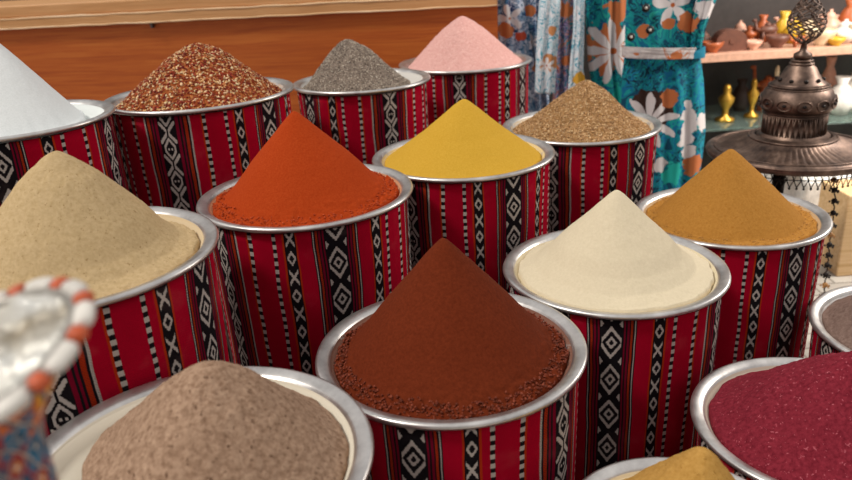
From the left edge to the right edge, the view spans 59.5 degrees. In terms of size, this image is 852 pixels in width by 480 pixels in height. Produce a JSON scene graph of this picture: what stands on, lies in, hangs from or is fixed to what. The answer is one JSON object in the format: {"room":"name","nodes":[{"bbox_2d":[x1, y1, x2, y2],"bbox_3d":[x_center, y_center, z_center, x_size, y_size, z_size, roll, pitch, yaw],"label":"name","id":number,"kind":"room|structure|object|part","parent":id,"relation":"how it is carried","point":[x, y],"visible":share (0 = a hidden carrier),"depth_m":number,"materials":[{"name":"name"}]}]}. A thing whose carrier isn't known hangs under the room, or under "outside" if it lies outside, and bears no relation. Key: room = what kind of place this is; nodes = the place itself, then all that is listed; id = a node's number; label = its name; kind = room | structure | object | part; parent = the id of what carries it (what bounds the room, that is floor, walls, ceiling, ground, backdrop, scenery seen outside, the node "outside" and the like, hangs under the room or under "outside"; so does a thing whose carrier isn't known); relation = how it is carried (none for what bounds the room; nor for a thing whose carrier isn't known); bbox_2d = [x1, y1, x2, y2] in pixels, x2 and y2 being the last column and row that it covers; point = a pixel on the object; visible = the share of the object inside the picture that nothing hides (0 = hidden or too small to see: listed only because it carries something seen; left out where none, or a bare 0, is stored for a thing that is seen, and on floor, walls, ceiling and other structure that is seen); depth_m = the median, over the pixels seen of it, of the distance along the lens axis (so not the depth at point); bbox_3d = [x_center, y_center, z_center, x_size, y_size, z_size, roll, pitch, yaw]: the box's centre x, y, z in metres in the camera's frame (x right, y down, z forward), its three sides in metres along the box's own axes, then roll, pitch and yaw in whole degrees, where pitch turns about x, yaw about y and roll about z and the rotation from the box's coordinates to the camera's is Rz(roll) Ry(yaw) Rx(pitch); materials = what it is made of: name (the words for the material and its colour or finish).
{"room":"food shop","nodes":[
{"label":"food shop","id":0,"kind":"room"},
{"bbox_2d":[0,0,590,102],"bbox_3d":[0.836,-2.751,6.569,12.000,3.400,0.200,-3,21,0],"label":"wall","id":1,"kind":"structure","parent":0,"point":[586,65],"depth_m":6.90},
{"bbox_2d":[621,0,715,193],"bbox_3d":[1.158,-0.490,3.586,0.483,1.508,0.218,-3,21,0],"label":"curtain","id":2,"kind":"object","parent":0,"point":[662,79],"visible":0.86,"depth_m":3.42,"materials":[{"name":"teal fabric"}]},
{"bbox_2d":[804,264,851,357],"bbox_3d":[1.039,0.613,2.791,12.000,0.100,9.700,-3,21,0],"label":"floor","id":3,"kind":"structure","parent":0,"point":[834,281],"depth_m":3.54,"materials":[{"name":"stone"}]},
{"bbox_2d":[0,116,125,206],"bbox_3d":[-1.073,0.256,2.221,0.488,1.217,0.488,-3,21,0],"label":"drum","id":4,"kind":"object","parent":3,"relation":"on","point":[94,144],"visible":0.11,"depth_m":1.88,"materials":[{"name":"fabric"}]},
{"bbox_2d":[0,99,115,143],"bbox_3d":[-1.107,-0.303,2.001,0.522,0.050,0.518,-3,21,0],"label":"metal tray","id":5,"kind":"object","parent":4,"relation":"on","point":[94,111],"visible":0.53,"depth_m":1.95,"materials":[{"name":"metal"}]},
{"bbox_2d":[0,44,85,136],"bbox_3d":[-1.129,-0.403,1.960,0.417,0.256,0.443,-3,21,0],"label":"mound","id":6,"kind":"object","parent":5,"relation":"on","point":[28,104],"visible":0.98,"depth_m":1.89,"materials":[{"name":"white food"}]},
{"bbox_2d":[44,251,229,436],"bbox_3d":[-0.663,0.534,1.658,0.528,1.066,0.528,-3,21,0],"label":"drum","id":7,"kind":"object","parent":3,"relation":"on","point":[160,332],"visible":0.23,"depth_m":1.32,"materials":[{"name":"fabric"}]},
{"bbox_2d":[94,206,218,307],"bbox_3d":[-0.693,0.046,1.466,0.562,0.050,0.558,-3,21,0],"label":"metal tray","id":8,"kind":"object","parent":7,"relation":"on","point":[207,232],"visible":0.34,"depth_m":1.44,"materials":[{"name":"metal"}]},
{"bbox_2d":[0,151,199,298],"bbox_3d":[-0.698,-0.050,1.427,0.486,0.244,0.490,-3,21,0],"label":"mound","id":9,"kind":"object","parent":8,"relation":"in","point":[64,216],"visible":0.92,"depth_m":1.34,"materials":[{"name":"beige food"}]},
{"bbox_2d":[111,93,291,363],"bbox_3d":[-0.684,0.099,2.595,0.558,1.191,0.558,-3,21,0],"label":"drum","id":10,"kind":"object","parent":3,"relation":"on","point":[166,161],"visible":0.2,"depth_m":2.19,"materials":[{"name":"fabric"}]},
{"bbox_2d":[104,77,293,116],"bbox_3d":[-0.717,-0.447,2.379,0.591,0.050,0.589,-3,21,0],"label":"metal tray","id":11,"kind":"object","parent":10,"relation":"on","point":[286,86],"visible":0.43,"depth_m":2.16,"materials":[{"name":"metal"}]},
{"bbox_2d":[116,42,281,116],"bbox_3d":[-0.723,-0.522,2.350,0.518,0.197,0.523,-3,21,0],"label":"mound","id":12,"kind":"object","parent":11,"relation":"in","point":[198,75],"visible":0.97,"depth_m":2.23,"materials":[{"name":"brown food"}]},
{"bbox_2d":[0,0,497,112],"bbox_3d":[-1.281,-0.678,4.326,3.428,1.432,0.756,0,22,8],"label":"countertop","id":13,"kind":"structure","parent":3,"relation":"on","point":[100,50],"depth_m":3.78,"materials":[{"name":"orange wood"}]},
{"bbox_2d":[213,199,411,375],"bbox_3d":[-0.285,0.353,2.145,0.528,1.003,0.528,-3,21,0],"label":"drum","id":14,"kind":"object","parent":3,"relation":"on","point":[282,294],"visible":0.31,"depth_m":1.81,"materials":[{"name":"fabric"}]},
{"bbox_2d":[196,163,412,232],"bbox_3d":[-0.313,-0.105,1.964,0.562,0.050,0.558,-3,21,0],"label":"metal tray","id":15,"kind":"object","parent":14,"relation":"on","point":[204,207],"visible":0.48,"depth_m":1.82,"materials":[{"name":"metal"}]},
{"bbox_2d":[212,111,398,226],"bbox_3d":[-0.319,-0.207,1.926,0.493,0.254,0.490,-3,21,0],"label":"mound","id":16,"kind":"object","parent":15,"relation":"on","point":[301,176],"visible":0.98,"depth_m":1.82,"materials":[{"name":"orange food"}]},
{"bbox_2d":[297,82,428,164],"bbox_3d":[-0.209,-0.063,3.012,0.487,1.132,0.488,-9,22,-13],"label":"drum","id":17,"kind":"object","parent":3,"relation":"on","point":[363,125],"visible":0.2,"depth_m":2.64,"materials":[{"name":"fabric"}]},
{"bbox_2d":[293,68,430,95],"bbox_3d":[-0.241,-0.582,2.807,0.520,0.050,0.520,-3,21,0],"label":"metal tray","id":18,"kind":"object","parent":17,"relation":"on","point":[416,77],"visible":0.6,"depth_m":2.67,"materials":[{"name":"metal"}]},
{"bbox_2d":[302,39,410,95],"bbox_3d":[-0.265,-0.651,2.779,0.413,0.190,0.452,-3,21,0],"label":"mound","id":19,"kind":"object","parent":18,"relation":"in","point":[350,66],"visible":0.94,"depth_m":2.67,"materials":[{"name":"grey food"}]},
{"bbox_2d":[367,380,578,479],"bbox_3d":[0.074,0.611,1.704,0.528,0.809,0.528,-3,21,0],"label":"drum","id":20,"kind":"object","parent":3,"relation":"on","point":[541,445],"visible":0.38,"depth_m":1.36,"materials":[{"name":"fabric"}]},
{"bbox_2d":[315,293,587,430],"bbox_3d":[0.052,0.241,1.558,0.561,0.050,0.559,-3,21,0],"label":"metal bowl","id":21,"kind":"object","parent":20,"relation":"on","point":[575,342],"visible":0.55,"depth_m":1.47,"materials":[{"name":"metal"}]},
{"bbox_2d":[333,238,568,419],"bbox_3d":[0.045,0.127,1.513,0.485,0.283,0.492,11,26,32],"label":"mound","id":22,"kind":"object","parent":21,"relation":"in","point":[448,342],"visible":0.98,"depth_m":1.41,"materials":[{"name":"brown food"}]},
{"bbox_2d":[427,64,527,125],"bbox_3d":[0.201,-0.248,3.449,0.548,1.111,0.548,-3,21,0],"label":"drum","id":23,"kind":"object","parent":3,"relation":"on","point":[502,95],"visible":0.14,"depth_m":3.05,"materials":[{"name":"fabric"}]},
{"bbox_2d":[399,52,531,74],"bbox_3d":[0.170,-0.758,3.248,0.578,0.050,0.582,-3,21,0],"label":"metal tray","id":24,"kind":"object","parent":23,"relation":"on","point":[526,59],"visible":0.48,"depth_m":3.02,"materials":[{"name":"metal"}]},
{"bbox_2d":[408,16,522,70],"bbox_3d":[0.168,-0.847,3.212,0.509,0.229,0.514,-3,21,0],"label":"mound","id":25,"kind":"object","parent":24,"relation":"in","point":[463,44],"visible":0.95,"depth_m":3.09,"materials":[{"name":"pink food"}]},
{"bbox_2d":[408,163,549,292],"bbox_3d":[0.142,0.204,2.483,0.528,0.985,0.528,-3,21,0],"label":"drum","id":26,"kind":"object","parent":3,"relation":"on","point":[486,220],"visible":0.18,"depth_m":2.13,"materials":[{"name":"fabric"}]},
{"bbox_2d":[372,134,554,182],"bbox_3d":[0.115,-0.246,2.304,0.561,0.050,0.559,-3,21,0],"label":"metal tray","id":27,"kind":"object","parent":26,"relation":"on","point":[546,150],"visible":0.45,"depth_m":2.19,"materials":[{"name":"metal"}]},
{"bbox_2d":[385,99,541,177],"bbox_3d":[0.109,-0.326,2.273,0.507,0.208,0.502,-3,21,0],"label":"mound","id":28,"kind":"object","parent":27,"relation":"in","point":[463,142],"visible":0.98,"depth_m":2.17,"materials":[{"name":"yellow food"}]},
{"bbox_2d":[548,134,656,232],"bbox_3d":[0.581,0.047,2.844,0.528,0.963,0.528,-3,21,0],"label":"drum","id":29,"kind":"object","parent":3,"relation":"on","point":[580,178],"visible":0.16,"depth_m":2.48,"materials":[{"name":"fabric"}]},
{"bbox_2d":[503,110,662,146],"bbox_3d":[0.554,-0.394,2.670,0.559,0.050,0.561,-3,21,0],"label":"metal tray","id":30,"kind":"object","parent":29,"relation":"on","point":[655,124],"visible":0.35,"depth_m":2.55,"materials":[{"name":"metal"}]},
{"bbox_2d":[512,80,650,146],"bbox_3d":[0.550,-0.468,2.641,0.485,0.196,0.491,-3,21,0],"label":"mound","id":31,"kind":"object","parent":30,"relation":"in","point":[585,112],"visible":0.94,"depth_m":2.54,"materials":[{"name":"brown food"}]},
{"bbox_2d":[509,285,721,479],"bbox_3d":[0.500,0.452,2.051,0.528,0.801,0.528,-3,21,0],"label":"drum","id":32,"kind":"object","parent":3,"relation":"on","point":[638,381],"visible":0.39,"depth_m":1.75,"materials":[{"name":"fabric"}]},
{"bbox_2d":[503,230,730,319],"bbox_3d":[0.478,0.087,1.907,0.559,0.050,0.561,-3,21,0],"label":"metal tray","id":33,"kind":"object","parent":32,"relation":"on","point":[721,272],"visible":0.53,"depth_m":1.79,"materials":[{"name":"metal"}]},
{"bbox_2d":[518,190,713,312],"bbox_3d":[0.475,-0.009,1.869,0.492,0.242,0.489,-3,21,0],"label":"mound","id":34,"kind":"object","parent":33,"relation":"in","point":[614,257],"visible":1,"depth_m":1.77,"materials":[{"name":"beige food"}]},
{"bbox_2d":[696,432,751,479],"bbox_3d":[0.839,0.680,1.661,0.488,0.626,0.488,-3,21,0],"label":"drum","id":35,"kind":"object","parent":3,"relation":"on","point":[700,442],"visible":0.09,"depth_m":1.48,"materials":[{"name":"fabric"}]},
{"bbox_2d":[690,357,803,479],"bbox_3d":[0.822,0.396,1.548,0.522,0.050,0.518,-3,21,0],"label":"metal tray","id":36,"kind":"object","parent":35,"relation":"in","point":[706,389],"visible":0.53,"depth_m":1.65,"materials":[{"name":"metal"}]},
{"bbox_2d":[709,351,851,479],"bbox_3d":[0.819,0.319,1.520,0.447,0.200,0.448,-10,22,-15],"label":"mound","id":37,"kind":"object","parent":36,"relation":"in","point":[792,420],"visible":0.99,"depth_m":1.47,"materials":[{"name":"red food"}]},
{"bbox_2d":[707,238,824,370],"bbox_3d":[0.944,0.294,2.414,0.528,0.778,0.528,-3,21,0],"label":"drum","id":38,"kind":"object","parent":3,"relation":"on","point":[767,301],"visible":0.27,"depth_m":2.11,"materials":[{"name":"fabric"}]},
{"bbox_2d":[636,187,832,250],"bbox_3d":[0.923,-0.060,2.274,0.562,0.050,0.558,-3,21,0],"label":"metal tray","id":39,"kind":"object","parent":38,"relation":"on","point":[825,223],"visible":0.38,"depth_m":2.14,"materials":[{"name":"metal"}]},
{"bbox_2d":[646,149,817,245],"bbox_3d":[0.916,-0.157,2.239,0.493,0.242,0.489,-3,21,0],"label":"mound","id":40,"kind":"object","parent":39,"relation":"in","point":[729,201],"visible":0.99,"depth_m":2.14,"materials":[{"name":"orange food"}]},
{"bbox_2d":[696,0,851,169],"bbox_3d":[2.517,-1.268,4.564,2.022,1.927,0.710,-3,21,0],"label":"display cabinet","id":41,"kind":"object","parent":3,"relation":"on","point":[719,69],"visible":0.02,"depth_m":4.82,"materials":[{"name":"brown wood"}]},
{"bbox_2d":[703,31,711,40],"bbox_3d":[1.681,-1.212,4.507,0.108,0.106,0.108,-3,21,0],"label":"lidded jar","id":42,"kind":"object","parent":41,"relation":"on","point":[707,37],"visible":0.25,"depth_m":4.47,"materials":[{"name":"brown ceramic"}]},
{"bbox_2d":[702,40,723,52],"bbox_3d":[1.675,-1.129,4.357,0.125,0.061,0.125,-3,21,0],"label":"ceramic bowl","id":43,"kind":"object","parent":41,"relation":"on","point":[711,47],"visible":0.91,"depth_m":4.32,"materials":[{"name":"orange ceramic"}]},
{"bbox_2d":[715,84,734,122],"bbox_3d":[1.833,-0.841,4.549,0.113,0.226,0.113,-3,21,0],"label":"figurine","id":44,"kind":"object","parent":41,"relation":"on","point":[726,99],"visible":1,"depth_m":4.53,"materials":[{"name":"metal"}]},
{"bbox_2d":[711,28,747,51],"bbox_3d":[1.783,-1.178,4.381,0.182,0.123,0.096,-3,21,0],"label":"box","id":45,"kind":"object","parent":41,"relation":"on","point":[734,40],"visible":0.96,"depth_m":4.34,"materials":[{"name":"brown ceramic"}]},
{"bbox_2d":[733,20,746,31],"bbox_3d":[1.939,-1.284,4.603,0.118,0.140,0.118,-3,21,0],"label":"lidded jar","id":46,"kind":"object","parent":41,"relation":"on","point":[740,26],"visible":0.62,"depth_m":4.57,"materials":[{"name":"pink ceramic"}]},
{"bbox_2d":[732,79,748,111],"bbox_3d":[2.024,-0.931,4.787,0.119,0.199,0.118,-3,21,0],"label":"ceramic vase","id":47,"kind":"object","parent":41,"relation":"on","point":[741,102],"visible":0.92,"depth_m":4.75,"materials":[{"name":"brown ceramic"}]},
{"bbox_2d":[744,25,756,38],"bbox_3d":[1.969,-1.246,4.533,0.102,0.117,0.102,-3,21,0],"label":"ceramic vase","id":48,"kind":"object","parent":41,"relation":"on","point":[750,34],"visible":0.5,"depth_m":4.50,"materials":[{"name":"orange ceramic"}]},
{"bbox_2d":[744,78,759,118],"bbox_3d":[2.016,-0.877,4.593,0.086,0.242,0.086,-3,21,0],"label":"figurine","id":49,"kind":"object","parent":41,"relation":"on","point":[753,93],"visible":0.98,"depth_m":4.58,"materials":[{"name":"metal"}]},
{"bbox_2d":[747,39,762,49],"bbox_3d":[1.919,-1.146,4.378,0.112,0.051,0.112,-3,21,0],"label":"ceramic bowl","id":50,"kind":"object","parent":41,"relation":"on","point":[752,44],"visible":0.92,"depth_m":4.35,"materials":[{"name":"ceramic"}]},
{"bbox_2d":[753,14,768,42],"bbox_3d":[2.085,-1.311,4.618,0.104,0.163,0.103,-3,21,0],"label":"ceramic vase","id":51,"kind":"object","parent":41,"relation":"on","point":[763,18],"visible":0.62,"depth_m":4.59,"materials":[{"name":"orange ceramic"}]},
{"bbox_2d":[750,65,773,111],"bbox_3d":[2.143,-0.964,4.723,0.203,0.293,0.074,-3,21,0],"label":"animal figurine","id":52,"kind":"object","parent":41,"relation":"on","point":[762,84],"visible":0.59,"depth_m":4.69,"materials":[{"name":"orange ceramic"}]},
{"bbox_2d":[752,19,777,45],"bbox_3d":[2.043,-1.258,4.498,0.166,0.157,0.060,-3,21,0],"label":"teapot","id":53,"kind":"object","parent":41,"relation":"on","point":[768,28],"visible":0.88,"depth_m":4.48,"materials":[{"name":"brown ceramic"}]},
{"bbox_2d":[701,38,851,62],"bbox_3d":[2.535,-1.212,4.581,1.992,0.045,0.600,-3,22,0],"label":"shelf","id":54,"kind":"object","parent":41,"relation":"attached to","point":[762,52],"depth_m":4.30,"materials":[{"name":"brown wood"}]},
{"bbox_2d":[774,65,779,79],"bbox_3d":[2.137,-0.912,4.561,0.064,0.317,0.064,-3,21,0],"label":"figurine","id":55,"kind":"object","parent":41,"relation":"on","point":[777,70],"visible":0.25,"depth_m":4.51,"materials":[{"name":"beige ceramic"}]},
{"bbox_2d":[765,33,789,47],"bbox_3d":[2.070,-1.172,4.393,0.140,0.072,0.140,-3,21,0],"label":"ceramic bowl","id":56,"kind":"object","parent":41,"relation":"on","point":[777,40],"visible":0.99,"depth_m":4.36,"materials":[{"name":"brown ceramic"}]},
{"bbox_2d":[705,103,851,131],"bbox_3d":[2.559,-0.819,4.710,1.992,0.014,0.650,-3,22,0],"label":"glass shelf","id":57,"kind":"object","parent":41,"relation":"attached to","point":[712,110],"depth_m":4.54,"materials":[{"name":"green"}]},
{"bbox_2d":[776,11,790,33],"bbox_3d":[2.189,-1.304,4.558,0.117,0.182,0.116,-3,21,0],"label":"ceramic vase","id":58,"kind":"object","parent":41,"relation":"on","point":[781,24],"visible":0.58,"depth_m":4.52,"materials":[{"name":"yellow ceramic"}]},
{"bbox_2d":[783,20,805,43],"bbox_3d":[2.225,-1.265,4.500,0.130,0.148,0.130,-3,21,0],"label":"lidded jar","id":59,"kind":"object","parent":41,"relation":"on","point":[785,31],"visible":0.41,"depth_m":4.47,"materials":[{"name":"yellow ceramic"}]},
{"bbox_2d":[788,35,805,47],"bbox_3d":[2.167,-1.164,4.355,0.112,0.073,0.041,-3,21,0],"label":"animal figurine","id":60,"kind":"object","parent":41,"relation":"on","point":[795,43],"visible":0.39,"depth_m":4.35,"materials":[{"name":"orange ceramic"}]},
{"bbox_2d":[803,20,815,39],"bbox_3d":[2.387,-1.316,4.644,0.134,0.120,0.134,-3,21,0],"label":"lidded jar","id":61,"kind":"object","parent":41,"relation":"on","point":[808,20],"visible":0.23,"depth_m":4.61,"materials":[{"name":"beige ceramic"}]},
{"bbox_2d":[810,28,837,45],"bbox_3d":[2.322,-1.189,4.370,0.153,0.092,0.153,-3,21,0],"label":"ceramic bowl","id":62,"kind":"object","parent":41,"relation":"on","point":[828,33],"visible":0.77,"depth_m":4.33,"materials":[{"name":"beige ceramic"}]},
{"bbox_2d":[822,56,836,86],"bbox_3d":[2.521,-0.983,4.671,0.116,0.325,0.115,-3,21,0],"label":"ceramic vase","id":63,"kind":"object","parent":41,"relation":"on","point":[829,72],"visible":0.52,"depth_m":4.62,"materials":[{"name":"brown ceramic"}]},
{"bbox_2d":[818,9,840,27],"bbox_3d":[2.460,-1.313,4.540,0.131,0.181,0.131,-3,21,0],"label":"lidded jar","id":64,"kind":"object","parent":41,"relation":"on","point":[833,22],"visible":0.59,"depth_m":4.49,"materials":[{"name":"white ceramic"}]},
{"bbox_2d":[828,36,846,45],"bbox_3d":[2.385,-1.157,4.341,0.110,0.046,0.110,-3,21,0],"label":"ceramic bowl","id":65,"kind":"object","parent":41,"relation":"on","point":[837,40],"visible":0.9,"depth_m":4.31,"materials":[{"name":"yellow ceramic"}]},
{"bbox_2d":[830,75,851,115],"bbox_3d":[2.531,-0.883,4.549,0.169,0.226,0.167,-3,21,0],"label":"ceramic vase","id":66,"kind":"object","parent":41,"relation":"on","point":[843,90],"visible":0.87,"depth_m":4.50,"materials":[{"name":"white ceramic"}]},
{"bbox_2d":[835,19,851,43],"bbox_3d":[2.479,-1.237,4.409,0.155,0.134,0.155,-3,21,0],"label":"lidded jar","id":67,"kind":"object","parent":41,"relation":"on","point":[844,30],"visible":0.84,"depth_m":4.37,"materials":[{"name":"white ceramic"}]},
{"bbox_2d":[838,0,851,21],"bbox_3d":[2.610,-1.365,4.587,0.148,0.227,0.146,-3,21,0],"label":"ceramic vase","id":68,"kind":"object","parent":41,"relation":"on","point":[846,13],"visible":0.54,"depth_m":4.55,"materials":[{"name":"orange ceramic"}]},
{"bbox_2d":[848,73,851,111],"bbox_3d":[2.651,-0.945,4.581,0.157,0.305,0.157,-3,21,0],"label":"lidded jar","id":69,"kind":"object","parent":41,"relation":"on","point":[850,81],"visible":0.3,"depth_m":4.55,"materials":[{"name":"white ceramic"}]},
{"bbox_2d":[705,0,851,295],"bbox_3d":[1.446,-0.339,2.975,0.651,1.484,0.634,-3,21,0],"label":"bronze lantern","id":70,"kind":"object","parent":3,"relation":"on","point":[793,138],"visible":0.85,"depth_m":2.81,"materials":[{"name":"metal"}]},
{"bbox_3d":[1.439,-0.027,3.098,0.340,0.816,0.340,-3,22,0],"label":"post","id":71,"kind":"part","parent":70,"relation":"part of","materials":[{"name":"metal"}]},
{"bbox_3d":[1.453,-0.362,2.966,0.639,0.012,0.639,-3,22,0],"label":"brim molding","id":72,"kind":"part","parent":70,"relation":"part of","materials":[{"name":"brown metal"}]},
{"bbox_3d":[1.452,-0.373,2.961,0.580,0.007,0.580,-3,22,0],"label":"brim molding","id":73,"kind":"part","parent":70,"relation":"part of","materials":[{"name":"brown metal"}]},
{"bbox_3d":[1.450,-0.412,2.946,0.328,0.010,0.328,-3,22,0],"label":"brim molding","id":74,"kind":"part","parent":70,"relation":"part of","materials":[{"name":"brown metal"}]},
{"bbox_3d":[1.444,-0.507,2.909,0.240,0.008,0.240,-3,22,0],"label":"dome molding","id":75,"kind":"part","parent":70,"relation":"part of","materials":[{"name":"brown metal"}]},
{"bbox_3d":[1.438,-0.600,2.872,0.220,0.006,0.220,-3,22,0],"label":"dome molding","id":76,"kind":"part","parent":70,"relation":"part of","materials":[{"name":"brown metal"}]},
{"bbox_3d":[1.439,-0.592,2.875,0.224,0.008,0.224,-3,22,0],"label":"dome molding","id":77,"kind":"part","parent":70,"relation":"part of","materials":[{"name":"brown metal"}]},
{"bbox_3d":[1.434,-0.674,2.843,0.091,0.010,0.091,-3,22,0],"label":"dome molding","id":78,"kind":"part","parent":70,"relation":"part of","materials":[{"name":"brown metal"}]},
{"bbox_3d":[1.431,-0.722,2.824,0.065,0.062,0.065,-3,22,0],"label":"finial stem","id":79,"kind":"part","parent":70,"relation":"part of","materials":[{"name":"brown metal"}]},
{"bbox_3d":[1.433,-0.685,2.838,0.081,0.008,0.081,-3,22,0],"label":"dome molding","id":80,"kind":"part","parent":70,"relation":"part of","materials":[{"name":"brown metal"}]},
{"bbox_3d":[1.574,0.052,2.916,0.064,0.684,0.011,-3,22,0],"label":"hanging chain","id":81,"kind":"part","parent":70,"relation":"part of","materials":[{"name":"metal"}]},
{"bbox_2d":[761,173,850,205],"bbox_3d":[2.677,-0.292,4.199,1.420,0.364,0.590,-3,21,0],"label":"covered table","id":82,"kind":"object","parent":3,"relation":"on","point":[812,196],"visible":0.12,"depth_m":3.90,"materials":[{"name":"white fabric"}]},
{"bbox_2d":[809,328,838,356],"bbox_3d":[1.339,0.513,2.079,0.529,0.573,0.527,-3,21,0],"label":"drum","id":83,"kind":"object","parent":3,"relation":"on","point":[818,346],"visible":0.06,"depth_m":2.02,"materials":[{"name":"fabric"}]},
{"bbox_2d":[808,285,851,351],"bbox_3d":[1.322,0.254,1.977,0.559,0.050,0.561,-3,21,0],"label":"metal tray","id":84,"kind":"object","parent":83,"relation":"on","point":[824,300],"visible":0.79,"depth_m":2.10,"materials":[{"name":"metal"}]},
{"bbox_2d":[822,295,851,349],"bbox_3d":[1.320,0.191,1.953,0.489,0.171,0.491,-3,21,0],"label":"mound","id":85,"kind":"object","parent":84,"relation":"in","point":[837,317],"visible":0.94,"depth_m":2.01,"materials":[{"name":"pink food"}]},
{"bbox_2d":[818,179,851,275],"bbox_3d":[2.222,-0.074,3.651,0.500,0.413,0.250,-3,21,0],"label":"box","id":86,"kind":"object","parent":3,"relation":"on","point":[841,262],"visible":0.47,"depth_m":3.58,"materials":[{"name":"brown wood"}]},
{"bbox_3d":[0.870,-0.762,3.774,0.856,1.751,0.250,-3,21,0],"label":"rail","id":87,"kind":"object","parent":3,"relation":"on","visible":0},
{"bbox_2d":[498,0,538,112],"bbox_3d":[0.463,-0.920,3.713,0.212,0.769,0.084,-3,21,0],"label":"patterned dress","id":88,"kind":"object","parent":87,"relation":"hanging from","point":[513,30],"visible":0.49,"depth_m":3.65,"materials":[{"name":"blue fabric"}]},
{"bbox_2d":[523,0,548,110],"bbox_3d":[0.573,-0.903,3.871,0.171,0.906,0.086,-3,21,0],"label":"patterned dress","id":89,"kind":"object","parent":87,"relation":"hanging from","point":[531,7],"visible":0.14,"depth_m":3.77,"materials":[{"name":"blue fabric"}]},
{"bbox_2d":[535,0,560,93],"bbox_3d":[0.577,-0.967,3.525,0.125,0.546,0.074,-1,22,6],"label":"patterned sleeve","id":90,"kind":"object","parent":87,"relation":"hanging from","point":[549,10],"visible":1,"depth_m":3.52,"materials":[{"name":"fabric"}]},
{"bbox_2d":[552,0,573,100],"bbox_3d":[0.698,-0.974,3.718,0.134,0.664,0.083,-3,21,0],"label":"patterned dress","id":91,"kind":"object","parent":87,"relation":"hanging from","point":[566,9],"visible":0.45,"depth_m":3.69,"materials":[{"name":"blue fabric"}]},
{"bbox_2d":[568,0,584,88],"bbox_3d":[0.735,-0.915,3.546,0.129,0.657,0.066,-3,21,0],"label":"patterned scarf","id":92,"kind":"object","parent":87,"relation":"hanging from","point":[576,72],"visible":0.76,"depth_m":3.53,"materials":[{"name":"fabric"}]},
{"bbox_2d":[586,0,625,103],"bbox_3d":[0.971,-0.690,3.730,0.367,1.223,0.129,-3,21,0],"label":"patterned dress","id":93,"kind":"object","parent":87,"relation":"hanging from","point":[605,19],"visible":0.44,"depth_m":3.58,"materials":[{"name":"teal fabric"}]},
{"bbox_3d":[-0.323,0.757,1.286,0.508,0.888,0.508,-3,21,0],"label":"drum","id":94,"kind":"object","parent":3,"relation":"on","visible":0},
{"bbox_2d":[47,366,373,479],"bbox_3d":[-0.348,0.351,1.126,0.542,0.050,0.538,-3,21,0],"label":"metal bowl","id":95,"kind":"object","parent":94,"relation":"on","point":[71,443],"visible":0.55,"depth_m":1.23,"materials":[{"name":"metal"}]},
{"bbox_2d":[82,360,348,479],"bbox_3d":[-0.330,0.273,1.099,0.421,0.200,0.464,-3,21,0],"label":"mound","id":96,"kind":"object","parent":95,"relation":"in","point":[211,420],"visible":1,"depth_m":1.04,"materials":[{"name":"beige food"}]},
{"bbox_3d":[0.450,0.805,1.381,0.370,0.642,0.368,-3,21,0],"label":"drum","id":97,"kind":"object","parent":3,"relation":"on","visible":0},
{"bbox_2d":[583,457,745,479],"bbox_3d":[0.432,0.514,1.266,0.401,0.050,0.399,-3,21,0],"label":"metal tray","id":98,"kind":"object","parent":97,"relation":"on","point":[621,470],"visible":0.53,"depth_m":1.42,"materials":[{"name":"metal"}]},
{"bbox_2d":[623,446,734,479],"bbox_3d":[0.427,0.434,1.233,0.332,0.209,0.332,-3,21,0],"label":"mound","id":99,"kind":"object","parent":98,"relation":"on","point":[695,463],"visible":1,"depth_m":1.20,"materials":[{"name":"food"}]},
{"bbox_3d":[-0.268,0.876,0.849,0.200,0.980,0.200,-3,21,0],"label":"stand","id":100,"kind":"object","parent":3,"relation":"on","visible":0},
{"bbox_2d":[0,276,95,479],"bbox_3d":[-0.307,0.238,0.597,0.165,0.396,0.155,16,29,40],"label":"sack","id":101,"kind":"object","parent":100,"relation":"on","point":[44,321],"visible":1,"depth_m":0.54,"materials":[{"name":"white fabric"}]}
]}

